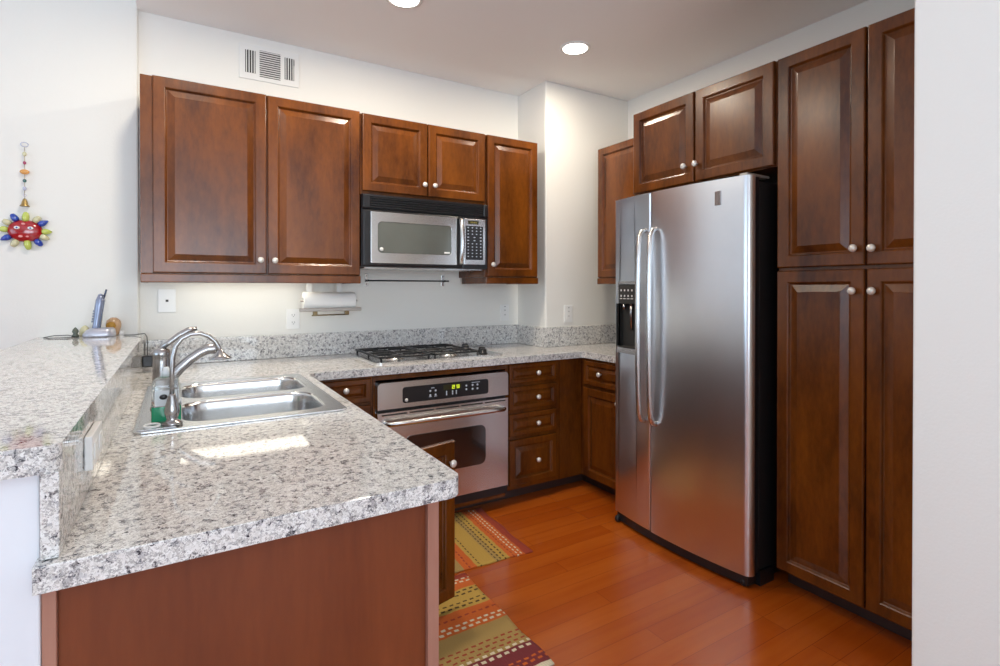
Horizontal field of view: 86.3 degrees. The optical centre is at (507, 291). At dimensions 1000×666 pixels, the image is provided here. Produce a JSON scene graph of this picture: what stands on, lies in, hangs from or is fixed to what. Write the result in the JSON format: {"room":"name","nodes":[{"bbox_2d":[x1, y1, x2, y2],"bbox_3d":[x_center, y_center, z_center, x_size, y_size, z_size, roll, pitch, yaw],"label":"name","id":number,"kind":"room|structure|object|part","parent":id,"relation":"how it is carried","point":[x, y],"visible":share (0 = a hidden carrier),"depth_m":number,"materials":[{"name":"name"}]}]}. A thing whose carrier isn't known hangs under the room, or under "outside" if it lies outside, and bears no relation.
{"room":"kitchen","nodes":[
{"label":"kitchen","id":0,"kind":"room"},
{"bbox_2d":[0,475,41,665],"bbox_3d":[-1.341,0.743,1.642,0.221,0.979,2.181,0,0,-32],"label":"wall","id":1,"kind":"structure","parent":0,"point":[20,611],"depth_m":0.76,"materials":[{"name":"white paint"}]},
{"bbox_2d":[0,333,144,480],"bbox_3d":[-1.396,0.233,1.606,0.403,0.040,2.231,0,0,-32],"label":"raised bar","id":2,"kind":"object","parent":1,"relation":"on","point":[52,391],"visible":0.96,"depth_m":1.15,"materials":[{"name":"stone"}]},
{"bbox_2d":[43,335,78,338],"bbox_3d":[-2.016,0.202,2.404,0.092,0.010,0.100,0,0,28],"label":"loose cable","id":3,"kind":"object","parent":2,"relation":"on","point":[53,335],"visible":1,"depth_m":2.41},
{"bbox_2d":[71,327,79,336],"bbox_3d":[-1.985,0.186,2.448,0.030,0.044,0.028,0,0,-32],"label":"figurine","id":4,"kind":"object","parent":2,"relation":"on","point":[75,330],"visible":0.93,"depth_m":2.44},
{"bbox_2d":[79,325,88,335],"bbox_3d":[-1.979,0.182,2.495,0.044,0.050,0.043,0,0,-32],"label":"trinket","id":5,"kind":"object","parent":2,"relation":"on","point":[84,328],"visible":0.66,"depth_m":2.48,"materials":[{"name":"beige ceramic"}]},
{"bbox_2d":[82,289,115,337],"bbox_3d":[-1.892,0.098,2.470,0.123,0.219,0.099,0,0,-32],"label":"cordless phone","id":6,"kind":"object","parent":2,"relation":"on","point":[96,330],"visible":1,"depth_m":2.45,"materials":[{"name":"silver metal"}]},
{"bbox_2d":[106,317,121,334],"bbox_3d":[-1.882,0.165,2.545,0.062,0.084,0.064,0,0,-32],"label":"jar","id":7,"kind":"object","parent":2,"relation":"on","point":[114,322],"visible":0.72,"depth_m":2.53,"materials":[{"name":"orange glass"}]},
{"bbox_2d":[124,333,152,366],"bbox_3d":[-1.717,0.271,2.499,0.161,0.154,0.064,0,0,24],"label":"power adapter","id":8,"kind":"object","parent":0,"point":[147,360],"visible":0.88,"depth_m":2.46,"materials":[{"name":"black plastic"}]},
{"bbox_3d":[-1.735,0.246,2.502,0.134,0.104,0.029,0,0,12],"label":"cord","id":9,"kind":"part","parent":8,"relation":"part of","materials":[{"name":"white plastic"}]},
{"bbox_2d":[0,0,517,349],"bbox_3d":[-2.439,-0.266,2.330,5.840,2.990,0.150,0,0,-32],"label":"wall","id":10,"kind":"structure","parent":0,"point":[69,68],"depth_m":2.59,"materials":[{"name":"white paint"}]},
{"bbox_2d":[19,142,29,206],"bbox_3d":[-2.167,-0.527,2.391,0.035,0.289,0.034,0,0,-32],"label":"chain","id":11,"kind":"object","parent":10,"relation":"hanging from","point":[24,203],"visible":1,"depth_m":2.39,"materials":[{"name":"gold metal"}]},
{"bbox_2d":[0,212,51,249],"bbox_3d":[-2.166,-0.273,2.391,0.187,0.171,0.035,0,0,-32],"label":"wall ornament","id":12,"kind":"object","parent":10,"relation":"attached to","point":[24,230],"visible":1,"depth_m":2.38,"materials":[{"name":"red ceramic"}]},
{"bbox_2d":[158,289,175,311],"bbox_3d":[-1.732,0.045,2.710,0.078,0.118,0.006,0,0,-32],"label":"phone jack plate","id":13,"kind":"object","parent":10,"relation":"attached to","point":[166,298],"visible":1,"depth_m":2.71,"materials":[{"name":"white plastic"}]},
{"bbox_2d":[140,74,360,283],"bbox_3d":[-1.291,-0.505,2.743,0.976,0.923,0.406,0,0,-32],"label":"upper cabinet","id":14,"kind":"object","parent":10,"relation":"attached to","point":[237,186],"visible":1,"depth_m":2.56,"materials":[{"name":"brown wood"}]},
{"bbox_3d":[-1.384,-0.525,2.495,0.465,0.878,0.020,0,0,-32],"label":"door","id":15,"kind":"part","parent":14,"relation":"part of","materials":[{"name":"brown wood"}]},
{"bbox_3d":[-1.300,-0.064,2.761,0.976,0.040,0.371,0,0,-32],"label":"light rail","id":16,"kind":"part","parent":14,"relation":"part of","materials":[{"name":"brown wood"}]},
{"bbox_3d":[-1.197,-0.154,2.583,0.029,0.029,0.031,0,0,-32],"label":"knob","id":17,"kind":"part","parent":14,"relation":"part of","materials":[{"name":"silver metal"}]},
{"bbox_3d":[-0.988,-0.526,2.739,0.453,0.876,0.020,0,0,-32],"label":"door","id":18,"kind":"part","parent":14,"relation":"part of","materials":[{"name":"brown wood"}]},
{"bbox_2d":[299,283,360,315],"bbox_3d":[-0.997,0.024,2.992,0.337,0.220,0.058,0,0,-32],"label":"paper towel holder","id":19,"kind":"object","parent":14,"relation":"hanging from","point":[315,311],"visible":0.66,"depth_m":2.96,"materials":[{"name":"beige metal"}]},
{"bbox_2d":[301,292,355,307],"bbox_3d":[-1.009,0.052,3.011,0.282,0.100,0.100,0,0,-32],"label":"paper towel roll","id":20,"kind":"object","parent":19,"relation":"on","point":[311,299],"visible":0.91,"depth_m":2.97,"materials":[{"name":"white paper"}]},
{"bbox_3d":[-0.989,0.129,2.970,0.198,0.010,0.008,0,0,-32],"label":"rod","id":21,"kind":"part","parent":19,"relation":"part of","materials":[{"name":"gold metal"}]},
{"bbox_2d":[239,42,298,87],"bbox_3d":[-1.318,-1.253,2.952,0.307,0.191,0.016,0,0,-32],"label":"air vent","id":22,"kind":"object","parent":10,"relation":"in","point":[258,63],"visible":1,"depth_m":2.95,"materials":[{"name":"white metal"}]},
{"bbox_2d":[287,309,299,328],"bbox_3d":[-1.218,0.155,3.026,0.070,0.114,0.009,0,0,-32],"label":"power outlet","id":23,"kind":"object","parent":10,"relation":"attached to","point":[293,315],"visible":0.98,"depth_m":3.02,"materials":[{"name":"white plastic"}]},
{"bbox_2d":[145,324,615,364],"bbox_3d":[-0.371,0.303,3.352,3.118,0.130,0.720,0,0,-13],"label":"backsplash","id":24,"kind":"structure","parent":10,"relation":"attached to","point":[255,347],"depth_m":3.28,"materials":[{"name":"grey stone"}]},
{"bbox_2d":[365,274,448,285],"bbox_3d":[-0.631,-0.072,3.370,0.552,0.074,0.036,0,0,-32],"label":"utensil rail","id":25,"kind":"object","parent":10,"relation":"attached to","point":[442,280],"visible":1,"depth_m":3.37,"materials":[{"name":"metal"}]},
{"bbox_3d":[-0.624,-0.068,3.359,0.552,0.009,0.009,0,0,-32],"label":"rod","id":26,"kind":"part","parent":25,"relation":"part of","materials":[{"name":"metal"}]},
{"bbox_2d":[360,113,484,204],"bbox_3d":[-0.549,-0.745,3.198,0.762,0.435,0.406,0,0,-32],"label":"upper cabinet","id":27,"kind":"object","parent":10,"relation":"attached to","point":[399,158],"visible":0.91,"depth_m":3.03,"materials":[{"name":"brown wood"}]},
{"bbox_3d":[-0.624,-0.752,2.962,0.374,0.416,0.020,0,0,-32],"label":"door","id":28,"kind":"part","parent":27,"relation":"part of","materials":[{"name":"brown wood"}]},
{"bbox_2d":[360,193,487,271],"bbox_3d":[-0.537,-0.327,3.180,0.762,0.396,0.452,0,0,-32],"label":"microwave oven","id":29,"kind":"object","parent":27,"relation":"attached to","point":[397,233],"visible":0.99,"depth_m":3.01,"materials":[{"name":"silver plastic"}]},
{"bbox_3d":[-0.527,-0.290,3.002,0.592,0.310,0.025,0,0,-32],"label":"door","id":30,"kind":"part","parent":29,"relation":"part of","materials":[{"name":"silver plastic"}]},
{"bbox_3d":[-0.517,-0.294,2.989,0.511,0.277,0.007,0,0,-32],"label":"steel frame","id":31,"kind":"part","parent":29,"relation":"part of","materials":[{"name":"silver metal"}]},
{"bbox_3d":[-0.554,-0.132,3.210,0.722,0.007,0.330,0,0,-32],"label":"plate","id":32,"kind":"part","parent":29,"relation":"part of","materials":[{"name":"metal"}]},
{"bbox_3d":[-0.271,-0.296,3.113,0.026,0.288,0.059,0,0,-32],"label":"handle","id":33,"kind":"part","parent":29,"relation":"part of","materials":[{"name":"metal"}]},
{"bbox_3d":[-0.202,-0.292,3.203,0.168,0.310,0.023,0,0,-32],"label":"control panel","id":34,"kind":"part","parent":29,"relation":"part of","materials":[{"name":"black plastic"}]},
{"bbox_3d":[-0.302,-0.753,3.161,0.371,0.416,0.020,0,0,-32],"label":"door","id":35,"kind":"part","parent":27,"relation":"part of","materials":[{"name":"brown wood"}]},
{"bbox_2d":[459,135,537,283],"bbox_3d":[-0.057,-0.507,3.503,0.390,0.914,0.406,0,0,-32],"label":"upper cabinet","id":36,"kind":"object","parent":10,"relation":"attached to","point":[510,164],"visible":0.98,"depth_m":3.35,"materials":[{"name":"brown wood"}]},
{"bbox_3d":[-0.066,-0.070,3.521,0.390,0.040,0.371,0,0,-32],"label":"light rail","id":37,"kind":"part","parent":36,"relation":"part of","materials":[{"name":"brown wood"}]},
{"bbox_3d":[0.030,-0.528,3.366,0.371,0.868,0.020,0,0,-32],"label":"door","id":38,"kind":"part","parent":36,"relation":"part of","materials":[{"name":"brown wood"}]},
{"bbox_2d":[500,304,508,320],"bbox_3d":[-0.022,0.146,3.762,0.070,0.114,0.009,0,0,-32],"label":"power outlet","id":39,"kind":"object","parent":10,"relation":"attached to","point":[504,308],"visible":1,"depth_m":3.76,"materials":[{"name":"white plastic"}]},
{"bbox_2d":[503,306,506,316],"bbox_3d":[-0.021,0.141,3.760,0.032,0.076,0.003,0,0,-32],"label":"receptacle","id":40,"kind":"object","parent":39,"relation":"attached to","point":[504,307],"depth_m":3.76,"materials":[{"name":"white plastic"}]},
{"bbox_2d":[136,0,867,100],"bbox_3d":[1.070,-1.468,0.878,3.100,0.170,6.350,0,0,-32],"label":"ceiling","id":41,"kind":"structure","parent":0,"point":[639,47],"depth_m":2.87,"materials":[{"name":"white paint"}]},
{"bbox_2d":[386,0,422,8],"bbox_3d":[-0.493,-1.388,2.530,0.176,0.007,0.176,0,0,-32],"label":"recessed light","id":42,"kind":"object","parent":41,"relation":"in","point":[405,4],"visible":1,"depth_m":2.57,"materials":[{"name":"white glass"}]},
{"bbox_2d":[560,41,590,54],"bbox_3d":[0.386,-1.391,3.053,0.176,0.007,0.176,0,0,-32],"label":"recessed light","id":43,"kind":"object","parent":41,"relation":"in","point":[573,47],"visible":1,"depth_m":3.05,"materials":[{"name":"white glass"}]},
{"bbox_2d":[518,81,627,326],"bbox_3d":[0.495,-0.091,3.956,0.860,2.620,0.460,0,0,-32],"label":"wall","id":44,"kind":"structure","parent":0,"point":[569,126],"depth_m":3.66,"materials":[{"name":"white paint"}]},
{"bbox_2d":[564,305,571,321],"bbox_3d":[0.411,0.150,3.630,0.070,0.116,0.009,0,0,-32],"label":"power outlet","id":45,"kind":"object","parent":44,"relation":"attached to","point":[567,308],"visible":1,"depth_m":3.62,"materials":[{"name":"white plastic"}]},
{"bbox_2d":[567,307,569,318],"bbox_3d":[0.413,0.145,3.627,0.032,0.076,0.003,0,0,-32],"label":"receptacle","id":46,"kind":"object","parent":45,"relation":"attached to","point":[568,308],"depth_m":3.63,"materials":[{"name":"white plastic"}]},
{"bbox_2d":[455,480,911,665],"bbox_3d":[-0.463,1.298,-0.049,6.700,0.110,6.350,0,0,-32],"label":"floor","id":47,"kind":"structure","parent":0,"point":[592,589],"depth_m":2.10,"materials":[{"name":"brown wood"}]},
{"bbox_2d":[41,502,438,665],"bbox_3d":[-0.417,0.829,0.952,0.628,0.813,0.027,0,0,-32],"label":"peninsula end panel","id":48,"kind":"object","parent":47,"relation":"on","point":[364,592],"visible":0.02,"depth_m":0.95,"materials":[{"name":"brown wood"}]},
{"bbox_3d":[-0.677,0.830,0.791,0.017,0.813,0.027,0,0,-32],"label":"corner post","id":49,"kind":"part","parent":48,"relation":"part of","materials":[{"name":"brown wood"}]},
{"bbox_3d":[-0.160,0.829,1.110,0.024,0.813,0.027,0,0,-32],"label":"corner post","id":50,"kind":"part","parent":48,"relation":"part of","materials":[{"name":"brown wood"}]},
{"bbox_2d":[320,376,372,416],"bbox_3d":[-0.954,0.818,2.809,0.316,0.813,0.659,0,0,-32],"label":"base cabinet","id":51,"kind":"object","parent":47,"relation":"on","point":[358,390],"visible":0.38,"depth_m":2.60,"materials":[{"name":"brown wood"}]},
{"bbox_3d":[-0.803,0.486,2.561,0.292,0.118,0.020,0,0,-32],"label":"drawer","id":52,"kind":"part","parent":51,"relation":"part of","materials":[{"name":"brown wood"}]},
{"bbox_3d":[-0.803,0.848,2.563,0.292,0.578,0.020,0,0,-32],"label":"door","id":53,"kind":"part","parent":51,"relation":"part of","materials":[{"name":"brown wood"}]},
{"bbox_2d":[421,440,456,604],"bbox_3d":[-0.817,0.823,2.049,1.046,0.812,0.900,0,0,-32],"label":"base cabinet","id":54,"kind":"object","parent":47,"relation":"on","point":[444,452],"visible":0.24,"depth_m":2.02,"materials":[{"name":"brown wood"}]},
{"bbox_3d":[-0.209,0.650,2.019,0.028,0.029,0.032,0,0,-32],"label":"knob","id":55,"kind":"part","parent":54,"relation":"part of","materials":[{"name":"silver metal"}]},
{"bbox_2d":[372,364,506,510],"bbox_3d":[-0.499,0.817,3.118,0.780,0.813,0.609,0,0,-32],"label":"base cabinet","id":56,"kind":"object","parent":47,"relation":"on","point":[489,499],"visible":0.13,"depth_m":2.90,"materials":[{"name":"brown wood"}]},
{"bbox_2d":[375,369,507,503],"bbox_3d":[-0.460,0.798,3.057,0.757,0.690,0.658,0,0,-32],"label":"oven","id":57,"kind":"object","parent":56,"relation":"in","point":[470,409],"visible":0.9,"depth_m":2.88,"materials":[{"name":"silver metal"}]},
{"bbox_3d":[-0.329,0.520,2.840,0.755,0.132,0.035,0,0,-32],"label":"control panel","id":58,"kind":"part","parent":57,"relation":"part of","materials":[{"name":"metal"}]},
{"bbox_3d":[-0.305,0.655,2.802,0.707,0.030,0.064,0,0,-32],"label":"handle","id":59,"kind":"part","parent":57,"relation":"part of","materials":[{"name":"metal"}]},
{"bbox_3d":[-0.320,0.523,2.824,0.497,0.081,0.002,0,0,-32],"label":"display glass","id":60,"kind":"part","parent":57,"relation":"part of","materials":[{"name":"black glass"}]},
{"bbox_2d":[455,508,532,572],"bbox_3d":[-0.364,1.224,2.574,0.788,0.006,0.571,0,0,-29],"label":"woven rug","id":61,"kind":"object","parent":47,"relation":"on","point":[480,540],"visible":0.37,"depth_m":2.60,"materials":[{"name":"multicoloured fabric"}]},
{"bbox_2d":[439,573,553,665],"bbox_3d":[-0.281,1.221,1.865,0.626,0.006,0.656,0,0,-32],"label":"woven rug","id":62,"kind":"object","parent":47,"relation":"on","point":[474,630],"visible":0.47,"depth_m":1.89,"materials":[{"name":"multicoloured fabric"}]},
{"bbox_2d":[500,358,582,499],"bbox_3d":[0.114,0.815,3.466,0.628,0.813,0.659,0,0,-32],"label":"base cabinet","id":63,"kind":"object","parent":47,"relation":"on","point":[544,397],"visible":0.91,"depth_m":3.19,"materials":[{"name":"brown wood"}]},
{"bbox_3d":[0.150,0.987,3.150,0.338,0.263,0.020,0,0,-32],"label":"drawer","id":64,"kind":"part","parent":63,"relation":"part of","materials":[{"name":"brown wood"}]},
{"bbox_3d":[0.150,0.770,3.149,0.338,0.129,0.020,0,0,-32],"label":"drawer","id":65,"kind":"part","parent":63,"relation":"part of","materials":[{"name":"brown wood"}]},
{"bbox_3d":[0.150,0.617,3.148,0.338,0.136,0.020,0,0,-32],"label":"drawer","id":66,"kind":"part","parent":63,"relation":"part of","materials":[{"name":"brown wood"}]},
{"bbox_3d":[0.150,0.475,3.147,0.338,0.114,0.020,0,0,-32],"label":"drawer","id":67,"kind":"part","parent":63,"relation":"part of","materials":[{"name":"brown wood"}]},
{"bbox_3d":[0.383,0.777,3.312,0.171,0.737,0.018,0,0,-32],"label":"filler panel","id":68,"kind":"part","parent":63,"relation":"part of","materials":[{"name":"brown wood"}]},
{"bbox_2d":[581,358,615,495],"bbox_3d":[0.802,0.815,3.377,0.711,0.813,0.464,0,0,-32],"label":"base cabinet","id":69,"kind":"object","parent":47,"relation":"on","point":[598,378],"visible":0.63,"depth_m":3.19,"materials":[{"name":"brown wood"}]},
{"bbox_3d":[0.562,0.498,3.166,0.020,0.148,0.338,0,0,-32],"label":"drawer","id":70,"kind":"part","parent":69,"relation":"part of","materials":[{"name":"brown wood"}]},
{"bbox_2d":[615,172,779,586],"bbox_3d":[1.040,0.364,2.685,0.790,1.724,0.807,0,0,-32],"label":"refrigerator","id":71,"kind":"object","parent":47,"relation":"on","point":[696,264],"visible":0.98,"depth_m":2.35,"materials":[{"name":"metal"}]},
{"bbox_3d":[0.619,0.134,2.764,0.013,0.373,0.161,0,0,-24],"label":"dispenser frame","id":72,"kind":"part","parent":71,"relation":"part of","materials":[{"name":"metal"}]},
{"bbox_3d":[0.626,0.131,2.780,0.023,0.136,0.074,0,0,-32],"label":"dispenser lever","id":73,"kind":"part","parent":71,"relation":"part of","materials":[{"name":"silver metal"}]},
{"bbox_3d":[0.650,0.345,2.750,0.073,1.660,0.288,0,0,-32],"label":"freezer door","id":74,"kind":"part","parent":71,"relation":"part of","materials":[{"name":"metal"}]},
{"bbox_3d":[0.654,0.169,2.629,0.068,0.966,0.026,0,0,-32],"label":"handle","id":75,"kind":"part","parent":71,"relation":"part of","materials":[{"name":"metal"}]},
{"bbox_3d":[0.691,0.169,2.563,0.068,0.966,0.026,0,0,-32],"label":"handle","id":76,"kind":"part","parent":71,"relation":"part of","materials":[{"name":"metal"}]},
{"bbox_3d":[0.860,0.347,2.406,0.069,1.660,0.515,0,0,-32],"label":"fridge door","id":77,"kind":"part","parent":71,"relation":"part of","materials":[{"name":"metal"}]},
{"bbox_2d":[776,8,914,640],"bbox_3d":[1.580,0.137,2.082,0.741,2.185,0.701,0,0,-32],"label":"pantry cabinet","id":78,"kind":"object","parent":47,"relation":"on","point":[845,211],"visible":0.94,"depth_m":1.96,"materials":[{"name":"brown wood"}]},
{"bbox_3d":[1.204,0.530,2.067,0.020,1.228,0.331,0,0,-32],"label":"door","id":79,"kind":"part","parent":78,"relation":"part of","materials":[{"name":"brown wood"}]},
{"bbox_3d":[1.204,-0.526,2.061,0.020,0.858,0.331,0,0,-32],"label":"door","id":80,"kind":"part","parent":78,"relation":"part of","materials":[{"name":"brown wood"}]},
{"bbox_3d":[1.251,-0.003,1.938,0.031,0.029,0.029,0,0,-32],"label":"knob","id":81,"kind":"part","parent":78,"relation":"part of","materials":[{"name":"silver metal"}]},
{"bbox_3d":[1.253,-0.158,1.934,0.031,0.029,0.029,0,0,-32],"label":"knob","id":82,"kind":"part","parent":78,"relation":"part of","materials":[{"name":"silver metal"}]},
{"bbox_3d":[1.285,-0.003,1.883,0.031,0.029,0.029,0,0,-32],"label":"knob","id":83,"kind":"part","parent":78,"relation":"part of","materials":[{"name":"silver metal"}]},
{"bbox_3d":[1.285,-0.155,1.883,0.031,0.029,0.029,0,0,-32],"label":"knob","id":84,"kind":"part","parent":78,"relation":"part of","materials":[{"name":"silver metal"}]},
{"bbox_3d":[1.380,0.532,1.781,0.020,1.228,0.327,0,0,-32],"label":"door","id":85,"kind":"part","parent":78,"relation":"part of","materials":[{"name":"brown wood"}]},
{"bbox_3d":[1.380,-0.524,1.775,0.020,0.858,0.327,0,0,-32],"label":"door","id":86,"kind":"part","parent":78,"relation":"part of","materials":[{"name":"brown wood"}]},
{"bbox_3d":[-0.578,0.828,1.267,0.634,0.812,0.678,0,0,-32],"label":"base cabinet","id":87,"kind":"object","parent":47,"relation":"on","visible":0},
{"bbox_2d":[32,342,615,595],"bbox_3d":[0.021,0.393,2.477,2.983,0.039,2.245,0,0,-32],"label":"countertop","id":88,"kind":"structure","parent":87,"relation":"on","point":[153,500],"depth_m":1.09,"materials":[{"name":"grey stone"}]},
{"bbox_2d":[39,343,144,560],"bbox_3d":[-1.234,0.315,1.702,0.022,0.124,2.206,0,0,-32],"label":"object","id":89,"kind":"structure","parent":88,"relation":"on","point":[63,493],"depth_m":0.87,"materials":[{"name":"stone"}]},
{"bbox_2d":[84,421,101,470],"bbox_3d":[-0.795,0.293,1.025,0.014,0.062,0.138,0,0,-32],"label":"switch plate","id":90,"kind":"object","parent":89,"relation":"attached to","point":[93,438],"visible":1,"depth_m":0.98,"materials":[{"name":"white plastic"}]},
{"bbox_2d":[150,327,216,409],"bbox_3d":[-1.045,0.242,1.729,0.194,0.255,0.064,0,0,-32],"label":"kitchen faucet","id":91,"kind":"object","parent":88,"relation":"on","point":[161,355],"visible":0.7,"depth_m":1.71,"materials":[{"name":"silver metal"}]},
{"bbox_3d":[-1.062,0.151,1.718,0.106,0.072,0.028,0,0,-32],"label":"lever","id":92,"kind":"part","parent":91,"relation":"part of","materials":[{"name":"silver metal"}]},
{"bbox_3d":[-1.034,0.241,1.736,0.168,0.138,0.038,0,0,-32],"label":"spray spout","id":93,"kind":"part","parent":91,"relation":"part of","materials":[{"name":"silver metal"}]},
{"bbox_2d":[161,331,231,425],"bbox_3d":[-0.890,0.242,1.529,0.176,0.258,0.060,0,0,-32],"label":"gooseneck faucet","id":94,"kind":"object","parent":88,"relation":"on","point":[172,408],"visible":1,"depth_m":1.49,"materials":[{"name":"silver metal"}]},
{"bbox_2d":[161,394,182,425],"bbox_3d":[-0.943,0.329,1.497,0.052,0.085,0.052,0,0,-32],"label":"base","id":95,"kind":"object","parent":94,"relation":"on","point":[172,408],"depth_m":1.48,"materials":[{"name":"silver metal"}]},
{"bbox_2d":[133,374,346,434],"bbox_3d":[-0.964,0.461,1.902,0.566,0.184,0.817,0,0,-32],"label":"sink","id":96,"kind":"object","parent":88,"relation":"in","point":[239,400],"visible":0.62,"depth_m":1.90,"materials":[{"name":"metal"}]},
{"bbox_2d":[143,423,160,428],"bbox_3d":[-0.977,0.367,1.463,0.042,0.006,0.050,0,0,-32],"label":"loop","id":97,"kind":"object","parent":96,"relation":"on","point":[146,426],"visible":1,"depth_m":1.45,"materials":[{"name":"white plastic"}]},
{"bbox_2d":[151,367,181,422],"bbox_3d":[-0.984,0.294,1.537,0.075,0.152,0.050,0,0,-32],"label":"dish soap bottle","id":98,"kind":"object","parent":96,"relation":"on","point":[160,386],"visible":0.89,"depth_m":1.52,"materials":[{"name":"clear plastic"}]},
{"bbox_2d":[181,378,305,397],"bbox_3d":[-1.028,0.457,2.083,0.424,0.169,0.329,0,0,-32],"label":"basin","id":99,"kind":"object","parent":96,"relation":"in","point":[255,385],"depth_m":2.21,"materials":[{"name":"silver metal"}]},
{"bbox_2d":[182,392,323,420],"bbox_3d":[-0.837,0.464,1.758,0.409,0.179,0.334,0,0,-32],"label":"basin","id":100,"kind":"object","parent":96,"relation":"in","point":[234,407],"depth_m":1.88,"materials":[{"name":"silver metal"}]},
{"bbox_2d":[351,343,502,364],"bbox_3d":[-0.470,0.350,3.111,0.763,0.040,0.480,0,0,-32],"label":"gas cooktop","id":101,"kind":"object","parent":88,"relation":"in","point":[432,352],"visible":1,"depth_m":3.00,"materials":[{"name":"metal"}]},
{"bbox_3d":[-0.618,0.355,2.886,0.116,0.016,0.116,0,0,-32],"label":"burner","id":102,"kind":"part","parent":101,"relation":"part of","materials":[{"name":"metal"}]},
{"bbox_3d":[-0.345,0.354,3.054,0.128,0.016,0.128,0,0,-32],"label":"burner","id":103,"kind":"part","parent":101,"relation":"part of","materials":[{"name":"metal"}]},
{"bbox_3d":[-0.144,0.346,3.118,0.052,0.030,0.051,0,0,-32],"label":"control knob","id":104,"kind":"part","parent":101,"relation":"part of","materials":[{"name":"black plastic"}]},
{"bbox_2d":[628,0,914,139],"bbox_3d":[1.532,-0.085,2.980,0.118,2.620,2.289,0,0,-32],"label":"wall","id":105,"kind":"structure","parent":0,"point":[869,12],"depth_m":2.93,"materials":[{"name":"white paint"}]},
{"bbox_2d":[597,138,634,283],"bbox_3d":[0.928,-0.507,3.440,0.423,0.914,0.652,0,0,-32],"label":"upper cabinet","id":106,"kind":"object","parent":105,"relation":"attached to","point":[615,162],"visible":0.15,"depth_m":3.51,"materials":[{"name":"brown wood"}]},
{"bbox_3d":[0.787,-0.069,3.356,0.022,0.040,0.652,0,0,-32],"label":"light rail","id":107,"kind":"part","parent":106,"relation":"part of","materials":[{"name":"brown wood"}]},
{"bbox_2d":[633,61,777,195],"bbox_3d":[1.178,-0.741,2.725,0.746,0.437,0.818,0,0,-32],"label":"upper cabinet","id":108,"kind":"object","parent":105,"relation":"attached to","point":[727,128],"visible":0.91,"depth_m":2.46,"materials":[{"name":"brown wood"}]},
{"bbox_3d":[0.790,-0.743,2.722,0.020,0.432,0.399,0,0,-32],"label":"door","id":109,"kind":"part","parent":108,"relation":"part of","materials":[{"name":"brown wood"}]},
{"bbox_3d":[0.885,-0.605,2.519,0.031,0.029,0.029,0,0,-32],"label":"knob","id":110,"kind":"part","parent":108,"relation":"part of","materials":[{"name":"silver metal"}]},
{"bbox_3d":[1.002,-0.741,2.377,0.020,0.432,0.395,0,0,-32],"label":"door","id":111,"kind":"part","parent":108,"relation":"part of","materials":[{"name":"brown wood"}]},
{"bbox_2d":[912,0,999,665],"bbox_3d":[2.521,-0.068,0.148,1.403,2.620,3.571,0,0,-32],"label":"wall","id":112,"kind":"structure","parent":0,"point":[956,514],"depth_m":1.23,"materials":[{"name":"white paint"}]}
]}

